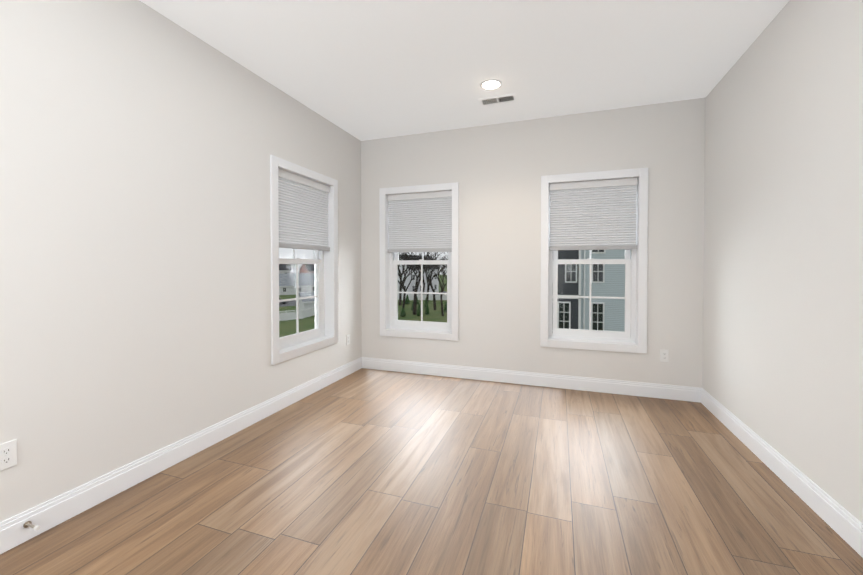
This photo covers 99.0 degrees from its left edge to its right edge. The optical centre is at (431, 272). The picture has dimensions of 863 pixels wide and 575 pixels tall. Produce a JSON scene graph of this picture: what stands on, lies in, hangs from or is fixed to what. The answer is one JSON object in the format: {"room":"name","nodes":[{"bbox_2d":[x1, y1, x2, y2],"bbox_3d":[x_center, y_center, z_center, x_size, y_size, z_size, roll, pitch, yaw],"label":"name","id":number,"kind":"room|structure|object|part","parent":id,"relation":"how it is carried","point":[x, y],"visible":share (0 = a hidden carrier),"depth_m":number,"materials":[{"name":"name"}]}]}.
{"room":"empty room","nodes":[
{"label":"empty room","id":0,"kind":"room"},
{"bbox_2d":[0,0,361,521],"bbox_3d":[-1.763,-0.175,2.182,0.240,2.740,4.900,0,1,19],"label":"wall","id":1,"kind":"structure","parent":0,"point":[141,142],"depth_m":2.07,"materials":[{"name":"white paint"}]},
{"bbox_2d":[0,439,16,470],"bbox_3d":[-1.839,0.794,1.594,0.009,0.115,0.070,0,1,19],"label":"electrical outlet","id":2,"kind":"object","parent":1,"relation":"attached to","point":[8,454],"visible":1,"depth_m":1.60,"materials":[{"name":"white plastic"}]},
{"bbox_2d":[0,357,363,553],"bbox_3d":[-1.642,1.129,2.159,0.016,0.132,4.900,0,1,19],"label":"baseboard","id":3,"kind":"structure","parent":1,"relation":"attached to","point":[51,513],"depth_m":2.11,"materials":[{"name":"white paint"}]},
{"bbox_2d":[23,521,39,530],"bbox_3d":[-1.771,1.128,1.637,0.082,0.026,0.026,0,1,19],"label":"door stop","id":4,"kind":"object","parent":3,"relation":"attached to","point":[29,524],"visible":1,"depth_m":1.64,"materials":[{"name":"silver metal"}]},
{"bbox_3d":[-1.777,1.128,1.639,0.068,0.026,0.026,0,1,19],"label":"rod","id":5,"kind":"part","parent":4,"relation":"part of","materials":[{"name":"silver metal"}]},
{"bbox_2d":[270,155,337,364],"bbox_3d":[-1.244,-0.105,3.532,0.181,1.740,0.960,0,1,19],"label":"window","id":6,"kind":"structure","parent":1,"relation":"in","point":[276,355],"depth_m":3.29,"materials":[{"name":"white paint"}]},
{"bbox_3d":[-1.311,-0.114,3.555,0.038,1.418,0.638,0,1,19],"label":"glass","id":7,"kind":"part","parent":6,"relation":"part of","materials":[{"name":"clear glass"}]},
{"bbox_2d":[279,249,324,349],"bbox_3d":[-1.312,-0.106,3.556,0.085,1.626,0.846,0,1,19],"label":"window","id":8,"kind":"structure","parent":6,"relation":"in","point":[298,337],"depth_m":3.76,"materials":[{"name":"white plastic"}]},
{"bbox_2d":[278,177,327,246],"bbox_3d":[-1.225,-0.544,3.519,0.017,0.576,0.790,0,1,19],"label":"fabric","id":9,"kind":"object","parent":6,"relation":"hanging from","point":[303,214],"visible":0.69,"depth_m":3.50,"materials":[{"name":"white fabric"}]},
{"bbox_3d":[-1.226,-0.560,3.519,0.056,0.680,0.798,0,1,19],"label":"window blind rail","id":10,"kind":"part","parent":6,"relation":"part of","materials":[{"name":"white fabric"}]},
{"bbox_2d":[278,167,332,352],"bbox_3d":[-1.224,-0.105,3.526,0.100,1.626,0.846,0,1,19],"label":"liner","id":11,"kind":"object","parent":6,"relation":"attached to","point":[328,263],"visible":0.25,"depth_m":3.90,"materials":[{"name":"white paint"}]},
{"bbox_2d":[346,334,349,344],"bbox_3d":[-0.944,0.765,4.184,0.009,0.115,0.070,0,1,19],"label":"electrical outlet","id":12,"kind":"object","parent":1,"relation":"attached to","point":[348,339],"visible":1,"depth_m":4.18,"materials":[{"name":"white plastic"}]},
{"bbox_2d":[0,368,862,574],"bbox_3d":[0.000,1.329,1.595,3.970,0.250,5.380,0,1,19],"label":"floor","id":13,"kind":"structure","parent":0,"point":[363,471],"depth_m":1.94,"materials":[{"name":"brown wood"}]},
{"bbox_2d":[140,0,788,140],"bbox_3d":[0.000,-1.636,1.550,3.970,0.200,5.380,0,1,19],"label":"ceiling","id":14,"kind":"structure","parent":0,"point":[361,70],"depth_m":2.59,"materials":[{"name":"white paint"}]},
{"bbox_2d":[480,79,501,90],"bbox_3d":[0.494,-1.554,3.068,0.184,0.010,0.184,0,1,19],"label":"recessed light","id":15,"kind":"object","parent":14,"relation":"in","point":[491,84],"visible":1,"depth_m":3.06,"materials":[{"name":"white paint"}]},
{"bbox_2d":[478,93,516,106],"bbox_3d":[0.601,-1.559,3.345,0.335,0.017,0.155,0,1,19],"label":"ceiling vent","id":16,"kind":"object","parent":14,"relation":"in","point":[501,99],"visible":1,"depth_m":3.34,"materials":[{"name":"white metal"}]},
{"bbox_2d":[361,98,704,387],"bbox_3d":[0.840,-0.202,4.001,3.970,2.740,0.240,0,1,19],"label":"wall","id":17,"kind":"structure","parent":0,"point":[496,172],"depth_m":3.81,"materials":[{"name":"white paint"}]},
{"bbox_2d":[379,182,458,340],"bbox_3d":[-0.131,-0.117,4.285,0.960,1.740,0.181,0,1,19],"label":"window","id":18,"kind":"structure","parent":17,"relation":"in","point":[454,334],"depth_m":4.20,"materials":[{"name":"white paint"}]},
{"bbox_2d":[386,190,451,332],"bbox_3d":[-0.138,-0.116,4.266,0.846,1.626,0.100,0,1,19],"label":"liner","id":19,"kind":"object","parent":18,"relation":"attached to","point":[387,290],"visible":0.31,"depth_m":4.38,"materials":[{"name":"white paint"}]},
{"bbox_3d":[-0.137,-0.571,4.261,0.798,0.680,0.056,0,1,19],"label":"window blind rail","id":20,"kind":"part","parent":18,"relation":"part of","materials":[{"name":"white fabric"}]},
{"bbox_2d":[388,197,451,248],"bbox_3d":[-0.138,-0.555,4.260,0.790,0.576,0.017,0,1,19],"label":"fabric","id":21,"kind":"object","parent":18,"relation":"hanging from","point":[419,223],"visible":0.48,"depth_m":4.25,"materials":[{"name":"white fabric"}]},
{"bbox_2d":[390,252,451,331],"bbox_3d":[-0.108,-0.118,4.353,0.846,1.626,0.085,0,1,19],"label":"window unit","id":22,"kind":"structure","parent":18,"relation":"in","point":[395,262],"depth_m":4.34,"materials":[{"name":"white plastic"}]},
{"bbox_3d":[-0.108,-0.126,4.353,0.638,1.418,0.038,0,1,19],"label":"glass","id":23,"kind":"part","parent":18,"relation":"part of","materials":[{"name":"clear glass"}]},
{"bbox_2d":[364,357,699,401],"bbox_3d":[0.793,1.103,3.901,3.420,0.132,0.016,0,1,19],"label":"baseboard","id":24,"kind":"structure","parent":17,"relation":"attached to","point":[663,391],"depth_m":3.77,"materials":[{"name":"white paint"}]},
{"bbox_2d":[540,168,647,353],"bbox_3d":[1.596,-0.108,3.688,0.960,1.740,0.181,0,1,19],"label":"window","id":25,"kind":"structure","parent":17,"relation":"in","point":[642,175],"depth_m":3.59,"materials":[{"name":"white paint"}]},
{"bbox_3d":[1.619,-0.117,3.756,0.638,1.418,0.038,0,1,19],"label":"glass","id":26,"kind":"part","parent":25,"relation":"part of","materials":[{"name":"clear glass"}]},
{"bbox_2d":[548,191,636,342],"bbox_3d":[1.620,-0.109,3.756,0.846,1.626,0.085,0,1,19],"label":"window unit","id":27,"kind":"structure","parent":25,"relation":"in","point":[628,335],"depth_m":3.72,"materials":[{"name":"white plastic"}]},
{"bbox_2d":[548,177,638,344],"bbox_3d":[1.589,-0.107,3.669,0.846,1.626,0.100,0,1,19],"label":"liner","id":28,"kind":"object","parent":25,"relation":"attached to","point":[637,227],"visible":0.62,"depth_m":3.56,"materials":[{"name":"white paint"}]},
{"bbox_3d":[1.590,-0.562,3.664,0.798,0.680,0.056,0,1,19],"label":"window blind rail","id":29,"kind":"part","parent":25,"relation":"part of","materials":[{"name":"white fabric"}]},
{"bbox_2d":[550,185,636,246],"bbox_3d":[1.590,-0.546,3.663,0.790,0.576,0.017,0,1,19],"label":"window shade","id":30,"kind":"object","parent":25,"relation":"hanging from","point":[603,216],"visible":0.98,"depth_m":3.65,"materials":[{"name":"white fabric"}]},
{"bbox_2d":[660,349,668,361],"bbox_3d":[2.164,0.776,3.426,0.070,0.115,0.009,0,1,19],"label":"electrical outlet","id":31,"kind":"object","parent":17,"relation":"attached to","point":[664,355],"visible":1,"depth_m":3.42,"materials":[{"name":"white plastic"}]},
{"bbox_2d":[702,0,862,522],"bbox_3d":[1.762,-0.157,0.963,0.240,2.740,4.900,0,1,19],"label":"wall","id":32,"kind":"structure","parent":0,"point":[782,371],"depth_m":2.04,"materials":[{"name":"white paint"}]},
{"bbox_2d":[700,388,862,557],"bbox_3d":[1.641,1.146,1.024,0.016,0.132,4.900,0,1,19],"label":"baseboard","id":33,"kind":"structure","parent":32,"relation":"attached to","point":[843,523],"depth_m":1.99,"materials":[{"name":"white paint"}]},
{"label":"outside","id":34,"kind":"structure","parent":0,"visible":0},
{"bbox_2d":[279,275,446,337],"bbox_3d":[-5.587,5.628,143.857,420.000,0.500,390.000,0,1,19],"label":"lawn","id":35,"kind":"structure","parent":34,"point":[308,322],"depth_m":55.66,"materials":[{"name":"green plant"}]},
{"bbox_2d":[279,264,291,273],"bbox_3d":[-62.728,0.603,144.854,13.700,9.520,9.740,0,1,-26],"label":"house","id":36,"kind":"structure","parent":35,"relation":"on","point":[284,267],"depth_m":143.47,"materials":[{"name":"white"}]},
{"bbox_2d":[279,309,302,320],"bbox_3d":[-23.358,6.073,48.178,13.421,1.470,0.120,-1,1,-44],"label":"fence","id":37,"kind":"object","parent":35,"relation":"on","point":[285,315],"depth_m":51.50,"materials":[{"name":"white"}]},
{"bbox_2d":[279,273,314,294],"bbox_3d":[-37.163,3.141,105.534,46.701,5.620,11.740,-1,1,-33],"label":"house","id":38,"kind":"structure","parent":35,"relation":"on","point":[305,280],"depth_m":100.92,"materials":[{"name":"white"}]},
{"bbox_2d":[299,264,313,272],"bbox_3d":[-43.583,0.825,143.382,12.700,9.120,9.740,-1,1,-41],"label":"house","id":39,"kind":"structure","parent":35,"relation":"on","point":[309,268],"depth_m":138.55,"materials":[{"name":"brick"}]},
{"bbox_2d":[299,292,314,311],"bbox_3d":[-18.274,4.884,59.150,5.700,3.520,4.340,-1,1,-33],"label":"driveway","id":40,"kind":"structure","parent":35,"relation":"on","point":[305,303],"depth_m":57.11,"materials":[{"name":"white concrete"}]},
{"bbox_2d":[301,306,314,317],"bbox_3d":[-16.975,5.851,63.043,0.120,1.470,20.925,0,1,9],"label":"fence","id":41,"kind":"object","parent":35,"relation":"on","point":[306,311],"depth_m":54.69,"materials":[{"name":"white"}]},
{"bbox_2d":[279,294,430,306],"bbox_3d":[-29.200,6.369,76.547,120.000,0.030,13.000,-1,1,-33],"label":"road","id":42,"kind":"structure","parent":35,"relation":"on","point":[293,302],"depth_m":73.00,"materials":[{"name":"grey asphalt"}]},
{"bbox_2d":[400,308,405,316],"bbox_3d":[-4.331,5.951,55.265,0.846,1.502,0.859,0,1,19],"label":"shrub","id":43,"kind":"object","parent":35,"relation":"on","point":[402,313],"depth_m":55.05,"materials":[{"name":"green plant"}]},
{"bbox_2d":[405,294,409,303],"bbox_3d":[-4.865,5.382,73.648,0.921,2.091,0.977,0,1,19],"label":"shrub","id":44,"kind":"object","parent":35,"relation":"on","point":[407,300],"depth_m":73.33,"materials":[{"name":"green plant"}]},
{"bbox_2d":[398,252,424,304],"bbox_3d":[-5.377,0.693,72.490,8.310,11.525,10.296,0,1,19],"label":"tree","id":45,"kind":"object","parent":35,"relation":"on","point":[400,289],"depth_m":71.72,"materials":[{"name":"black plant"}]},
{"bbox_2d":[398,252,425,307],"bbox_3d":[-5.300,1.082,61.947,10.084,11.086,9.092,0,1,19],"label":"tree","id":46,"kind":"object","parent":35,"relation":"on","point":[403,288],"depth_m":60.71,"materials":[{"name":"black plant"}]},
{"bbox_2d":[412,257,424,294],"bbox_3d":[-3.723,1.005,89.060,4.304,10.452,4.592,0,1,19],"label":"tree","id":47,"kind":"object","parent":35,"relation":"on","point":[423,278],"depth_m":89.86,"materials":[{"name":"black plant"}]},
{"bbox_2d":[416,303,420,315],"bbox_3d":[-1.831,5.661,56.075,0.955,2.059,0.944,0,1,19],"label":"shrub","id":48,"kind":"object","parent":35,"relation":"on","point":[418,312],"depth_m":55.74,"materials":[{"name":"green plant"}]},
{"bbox_2d":[398,255,439,294],"bbox_3d":[-4.315,0.617,103.779,7.240,10.720,12.700,1,1,41],"label":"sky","id":49,"kind":"structure","parent":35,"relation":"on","point":[435,284],"depth_m":99.90,"materials":[{"name":"grey"}]},
{"bbox_2d":[398,293,446,300],"bbox_3d":[-5.675,5.441,82.122,20.448,1.720,0.120,0,1,2],"label":"fence","id":50,"kind":"object","parent":35,"relation":"on","point":[437,297],"depth_m":81.97,"materials":[{"name":"white"}]},
{"bbox_2d":[400,252,447,314],"bbox_3d":[-1.328,0.448,57.230,7.884,12.479,7.953,0,1,19],"label":"tree","id":51,"kind":"object","parent":35,"relation":"on","point":[415,295],"depth_m":57.67,"materials":[{"name":"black plant"}]},
{"bbox_2d":[425,303,428,314],"bbox_3d":[-0.705,5.701,57.728,0.728,1.929,0.786,0,1,19],"label":"shrub","id":52,"kind":"object","parent":35,"relation":"on","point":[427,310],"depth_m":57.49,"materials":[{"name":"green plant"}]},
{"bbox_2d":[420,254,444,309],"bbox_3d":[-0.151,1.129,65.152,5.320,10.892,6.532,0,1,19],"label":"tree","id":53,"kind":"object","parent":35,"relation":"on","point":[433,290],"depth_m":64.24,"materials":[{"name":"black plant"}]},
{"bbox_2d":[421,252,447,302],"bbox_3d":[0.770,0.394,75.953,8.876,12.056,6.720,0,1,19],"label":"tree","id":54,"kind":"object","parent":35,"relation":"on","point":[428,285],"depth_m":75.99,"materials":[{"name":"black plant"}]},
{"bbox_2d":[428,257,446,315],"bbox_3d":[1.630,2.114,56.458,5.033,9.198,5.106,0,1,19],"label":"tree","id":55,"kind":"object","parent":35,"relation":"on","point":[442,289],"depth_m":55.94,"materials":[{"name":"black plant"}]},
{"bbox_2d":[552,249,630,332],"bbox_3d":[18.392,1.832,24.792,28.900,10.650,11.650,0,1,19],"label":"townhouse","id":56,"kind":"structure","parent":35,"relation":"on","point":[600,282],"depth_m":22.20,"materials":[{"name":"grey"}]}
]}

